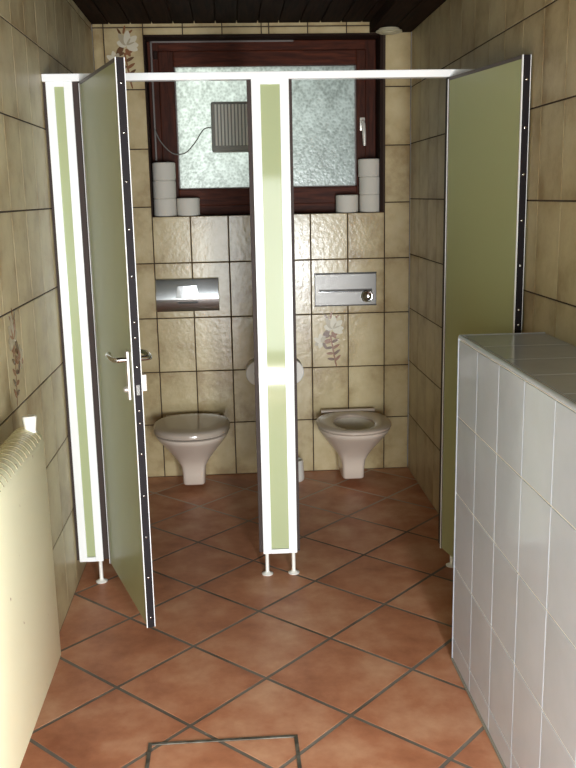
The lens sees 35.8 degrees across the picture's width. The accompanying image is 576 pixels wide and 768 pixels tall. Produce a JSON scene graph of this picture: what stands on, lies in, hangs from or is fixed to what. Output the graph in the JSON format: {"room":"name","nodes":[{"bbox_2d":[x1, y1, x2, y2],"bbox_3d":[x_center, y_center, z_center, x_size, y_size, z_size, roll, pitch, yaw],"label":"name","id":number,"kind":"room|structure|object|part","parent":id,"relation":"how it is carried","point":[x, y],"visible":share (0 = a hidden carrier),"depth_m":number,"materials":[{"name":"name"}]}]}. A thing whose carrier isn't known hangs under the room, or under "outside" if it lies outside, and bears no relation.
{"room":"public restroom","nodes":[
{"label":"public restroom","id":0,"kind":"room"},
{"bbox_2d":[0,0,93,631],"bbox_3d":[-0.796,-0.011,1.653,0.062,2.460,6.400,-2,12,-3],"label":"wall","id":1,"kind":"structure","parent":0,"point":[38,37],"depth_m":3.07,"materials":[{"name":"beige tile"}]},
{"bbox_2d":[0,414,60,767],"bbox_3d":[-0.697,0.671,2.008,0.138,0.974,1.100,-2,12,-3],"label":"radiator","id":2,"kind":"object","parent":1,"relation":"attached to","point":[30,649],"visible":1,"depth_m":2.19,"materials":[{"name":"beige metal"}]},
{"bbox_2d":[0,428,40,491],"bbox_3d":[-0.685,0.242,1.929,0.088,0.033,1.024,-2,12,-3],"label":"grille","id":3,"kind":"object","parent":2,"relation":"attached to","point":[17,451],"depth_m":2.24,"materials":[{"name":"beige metal"}]},
{"bbox_2d":[73,0,386,23],"bbox_3d":[0.027,-1.232,1.476,1.744,0.060,6.450,-2,12,-3],"label":"ceiling","id":4,"kind":"structure","parent":0,"point":[95,11],"depth_m":4.28,"materials":[{"name":"brown wood"}]},
{"bbox_2d":[92,20,410,476],"bbox_3d":[-0.165,-0.727,4.974,1.644,2.460,0.302,-2,12,-3],"label":"wall","id":5,"kind":"structure","parent":0,"point":[351,357],"depth_m":4.88,"materials":[{"name":"beige tile"}]},
{"bbox_2d":[154,198,176,216],"bbox_3d":[-0.661,-0.953,4.810,0.122,0.094,0.122,0,12,6],"label":"toilet roll","id":6,"kind":"object","parent":5,"relation":"on","point":[168,206],"visible":0.87,"depth_m":4.76,"materials":[{"name":"beige paper"}]},
{"bbox_2d":[153,180,175,198],"bbox_3d":[-0.663,-1.044,4.790,0.122,0.094,0.122,-9,14,-33],"label":"toilet roll","id":7,"kind":"object","parent":6,"relation":"on","point":[163,189],"visible":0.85,"depth_m":4.74,"materials":[{"name":"white paper"}]},
{"bbox_2d":[152,162,175,180],"bbox_3d":[-0.664,-1.136,4.772,0.122,0.094,0.122,9,15,39],"label":"toilet roll","id":8,"kind":"object","parent":7,"relation":"on","point":[161,171],"visible":0.9,"depth_m":4.72,"materials":[{"name":"white paper"}]},
{"bbox_2d":[155,277,219,311],"bbox_3d":[-0.545,-0.482,4.830,0.342,0.180,0.034,-2,12,-3],"label":"flush plate","id":9,"kind":"object","parent":5,"relation":"attached to","point":[172,294],"visible":1,"depth_m":4.82,"materials":[{"name":"silver metal"}]},
{"bbox_2d":[177,198,199,215],"bbox_3d":[-0.538,-0.956,4.816,0.122,0.094,0.122,-2,12,-6],"label":"toilet roll","id":10,"kind":"object","parent":5,"relation":"on","point":[185,206],"visible":1,"depth_m":4.77,"materials":[{"name":"white paper"}]},
{"bbox_2d":[153,413,229,484],"bbox_3d":[-0.506,0.364,4.754,0.402,0.350,0.536,-2,12,-3],"label":"toilet","id":11,"kind":"object","parent":5,"relation":"attached to","point":[192,438],"visible":1,"depth_m":4.62,"materials":[{"name":"beige ceramic"}]},
{"bbox_3d":[-0.506,0.220,4.683,0.402,0.040,0.456,-2,12,-3],"label":"lid","id":12,"kind":"part","parent":11,"relation":"part of","materials":[{"name":"beige plastic"}]},
{"bbox_3d":[-0.506,0.385,4.765,0.382,0.304,0.523,-2,12,-3],"label":"bowl","id":13,"kind":"part","parent":11,"relation":"part of","materials":[{"name":"beige ceramic"}]},
{"bbox_2d":[143,33,382,216],"bbox_3d":[-0.121,-1.377,4.788,1.240,0.912,0.204,-2,12,-3],"label":"window","id":14,"kind":"structure","parent":5,"relation":"in","point":[337,123],"depth_m":4.81,"materials":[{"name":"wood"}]},
{"bbox_2d":[154,101,247,154],"bbox_3d":[-0.436,-1.370,4.782,0.561,0.272,0.078,-2,12,-3],"label":"fan","id":15,"kind":"object","parent":14,"relation":"attached to","point":[229,124],"visible":0.86,"depth_m":4.76,"materials":[{"name":"grey plastic"}]},
{"bbox_3d":[-0.562,-1.304,4.791,0.306,0.143,0.017,-2,12,-3],"label":"cord","id":16,"kind":"part","parent":15,"relation":"part of","materials":[{"name":"grey plastic"}]},
{"bbox_3d":[-0.282,-1.384,4.766,0.224,0.220,0.006,-2,12,-3],"label":"plate","id":17,"kind":"part","parent":15,"relation":"part of","materials":[{"name":"grey plastic"}]},
{"bbox_3d":[-0.115,-1.385,4.843,0.976,0.805,0.053,-2,12,-3],"label":"sash rail","id":18,"kind":"part","parent":14,"relation":"part of","materials":[{"name":"red wood"}]},
{"bbox_3d":[-0.115,-1.390,4.843,0.982,0.644,0.005,-2,12,-3],"label":"pane","id":19,"kind":"part","parent":14,"relation":"part of","materials":[{"name":"white glass"}]},
{"bbox_3d":[0.406,-1.367,4.827,0.028,0.150,0.052,-2,12,-3],"label":"handle","id":20,"kind":"part","parent":14,"relation":"part of","materials":[{"name":"silver metal"}]},
{"bbox_2d":[314,272,376,306],"bbox_3d":[0.316,-0.518,4.884,0.344,0.183,0.026,-2,12,-3],"label":"flush plate","id":21,"kind":"object","parent":5,"relation":"attached to","point":[348,288],"visible":1,"depth_m":4.88,"materials":[{"name":"silver metal"}]},
{"bbox_3d":[0.434,-0.483,4.893,0.068,0.068,0.014,-2,12,-3],"label":"push knob","id":22,"kind":"part","parent":21,"relation":"part of","materials":[{"name":"silver metal"}]},
{"bbox_2d":[336,195,357,212],"bbox_3d":[0.322,-0.984,4.867,0.122,0.094,0.122,-5,13,-19],"label":"toilet roll","id":23,"kind":"object","parent":5,"relation":"on","point":[344,203],"visible":0.98,"depth_m":4.82,"materials":[{"name":"white paper"}]},
{"bbox_2d":[316,408,390,478],"bbox_3d":[0.350,0.344,4.809,0.394,0.334,0.531,-2,12,-3],"label":"toilet","id":24,"kind":"object","parent":5,"relation":"attached to","point":[352,433],"visible":1,"depth_m":4.75,"materials":[{"name":"beige ceramic"}]},
{"bbox_3d":[0.350,0.207,4.737,0.394,0.021,0.446,-2,12,-3],"label":"seat","id":25,"kind":"part","parent":24,"relation":"part of","materials":[{"name":"beige plastic"}]},
{"bbox_2d":[359,194,378,211],"bbox_3d":[0.451,-0.989,4.877,0.122,0.094,0.122,-9,14,-32],"label":"toilet roll","id":26,"kind":"object","parent":5,"relation":"on","point":[369,202],"visible":0.92,"depth_m":4.83,"materials":[{"name":"white paper"}]},
{"bbox_2d":[359,177,378,194],"bbox_3d":[0.449,-1.080,4.856,0.122,0.094,0.122,3,13,20],"label":"toilet roll","id":27,"kind":"object","parent":26,"relation":"on","point":[367,185],"visible":0.73,"depth_m":4.80,"materials":[{"name":"white paper"}]},
{"bbox_2d":[358,159,378,176],"bbox_3d":[0.442,-1.172,4.838,0.122,0.094,0.122,4,13,23],"label":"toilet roll","id":28,"kind":"object","parent":27,"relation":"on","point":[366,167],"visible":0.9,"depth_m":4.79,"materials":[{"name":"white paper"}]},
{"bbox_2d":[20,467,502,767],"bbox_3d":[0.076,1.208,1.993,1.744,0.100,6.450,-2,12,-3],"label":"floor","id":29,"kind":"structure","parent":0,"point":[349,654],"depth_m":3.12,"materials":[{"name":"tile"}]},
{"bbox_2d":[145,734,301,767],"bbox_3d":[-0.174,1.077,2.384,0.433,0.003,0.433,-2,12,-3],"label":"floor hatch","id":30,"kind":"object","parent":29,"relation":"on","point":[295,737],"visible":1,"depth_m":2.58,"materials":[{"name":"terracotta tile"},{"name":"dark grey metal"}]},
{"bbox_2d":[41,54,531,627],"bbox_3d":[-0.160,-0.206,3.633,1.487,1.994,2.084,-9,14,-32],"label":"partition","id":31,"kind":"object","parent":29,"relation":"on","point":[487,108],"depth_m":3.33,"materials":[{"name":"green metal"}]},
{"bbox_3d":[-0.822,-0.203,3.464,0.044,1.854,0.020,-2,12,-3],"label":"panel","id":32,"kind":"part","parent":31,"relation":"part of","materials":[{"name":"green laminate"}]},
{"bbox_3d":[-0.613,-0.128,3.178,0.023,1.862,0.601,-6,13,-22],"label":"door","id":33,"kind":"part","parent":31,"relation":"part of","materials":[{"name":"green laminate"}]},
{"bbox_3d":[-0.576,-0.089,2.978,0.057,0.022,0.120,-6,13,-22],"label":"lever handle","id":34,"kind":"part","parent":31,"relation":"part of","materials":[{"name":"silver metal"}]},
{"bbox_3d":[-0.613,-0.131,3.175,0.031,1.876,0.617,-6,13,-22],"label":"edge trim","id":35,"kind":"part","parent":31,"relation":"part of","materials":[{"name":"white metal"}]},
{"bbox_3d":[-0.529,-0.029,2.954,0.009,0.165,0.028,-6,13,-22],"label":"handle plate","id":36,"kind":"part","parent":31,"relation":"part of","materials":[{"name":"silver metal"}]},
{"bbox_3d":[-0.493,-0.098,3.012,0.057,0.022,0.120,-6,13,-22],"label":"lever handle","id":37,"kind":"part","parent":31,"relation":"part of","materials":[{"name":"silver metal"}]},
{"bbox_2d":[246,358,254,384],"bbox_3d":[-0.141,-0.060,4.246,0.120,0.120,0.100,-2,12,-3],"label":"toilet roll","id":38,"kind":"object","parent":31,"relation":"on","point":[250,375],"visible":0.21,"depth_m":4.20,"materials":[{"name":"white paper"}]},
{"bbox_3d":[-0.080,-1.146,3.315,1.642,0.027,0.044,-2,12,-3],"label":"header rail","id":39,"kind":"part","parent":31,"relation":"part of","materials":[{"name":"white metal"}]},
{"bbox_3d":[-0.051,-0.228,3.510,0.082,1.854,0.020,-2,12,-3],"label":"post","id":40,"kind":"part","parent":31,"relation":"part of","materials":[{"name":"green laminate"}]},
{"bbox_2d":[297,359,303,382],"bbox_3d":[0.012,-0.065,4.256,0.120,0.120,0.100,-2,12,-3],"label":"toilet roll","id":41,"kind":"object","parent":31,"relation":"on","point":[300,371],"visible":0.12,"depth_m":4.21,"materials":[{"name":"white paper"}]},
{"bbox_3d":[0.702,-0.175,3.277,0.023,1.862,0.544,-4,12,-14],"label":"door","id":42,"kind":"part","parent":31,"relation":"part of","materials":[{"name":"green laminate"}]},
{"bbox_3d":[0.703,-0.178,3.274,0.031,1.876,0.560,-4,12,-14],"label":"edge trim","id":43,"kind":"part","parent":31,"relation":"part of","materials":[{"name":"green laminate"}]},
{"bbox_2d":[298,457,303,481],"bbox_3d":[0.032,0.363,4.910,0.112,0.345,0.112,-2,12,-3],"label":"toilet brush","id":44,"kind":"object","parent":29,"relation":"on","point":[300,460],"visible":0.23,"depth_m":4.90,"materials":[{"name":"white plastic"}]},
{"bbox_2d":[376,27,401,34],"bbox_3d":[0.513,-1.789,4.525,0.134,0.026,0.134,-2,12,-3],"label":"air vent","id":45,"kind":"object","parent":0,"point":[384,30],"visible":1,"depth_m":4.49,"materials":[{"name":"beige plastic"}]},
{"bbox_2d":[408,0,575,513],"bbox_3d":[0.902,-0.066,1.754,0.060,2.460,6.400,-2,12,-3],"label":"wall","id":46,"kind":"structure","parent":0,"point":[459,34],"depth_m":3.29,"materials":[{"name":"beige tile"}]},
{"bbox_2d":[369,0,445,32],"bbox_3d":[0.739,-1.194,1.505,0.219,0.053,6.398,-2,12,-3],"label":"trim","id":47,"kind":"structure","parent":46,"relation":"attached to","point":[406,15],"depth_m":4.18,"materials":[{"name":"brown wood"}]},
{"bbox_2d":[451,332,575,767],"bbox_3d":[0.767,0.665,1.573,0.278,1.110,2.736,-2,12,-3],"label":"wall","id":48,"kind":"structure","parent":0,"point":[514,615],"depth_m":2.29,"materials":[{"name":"white tile"}]}
]}

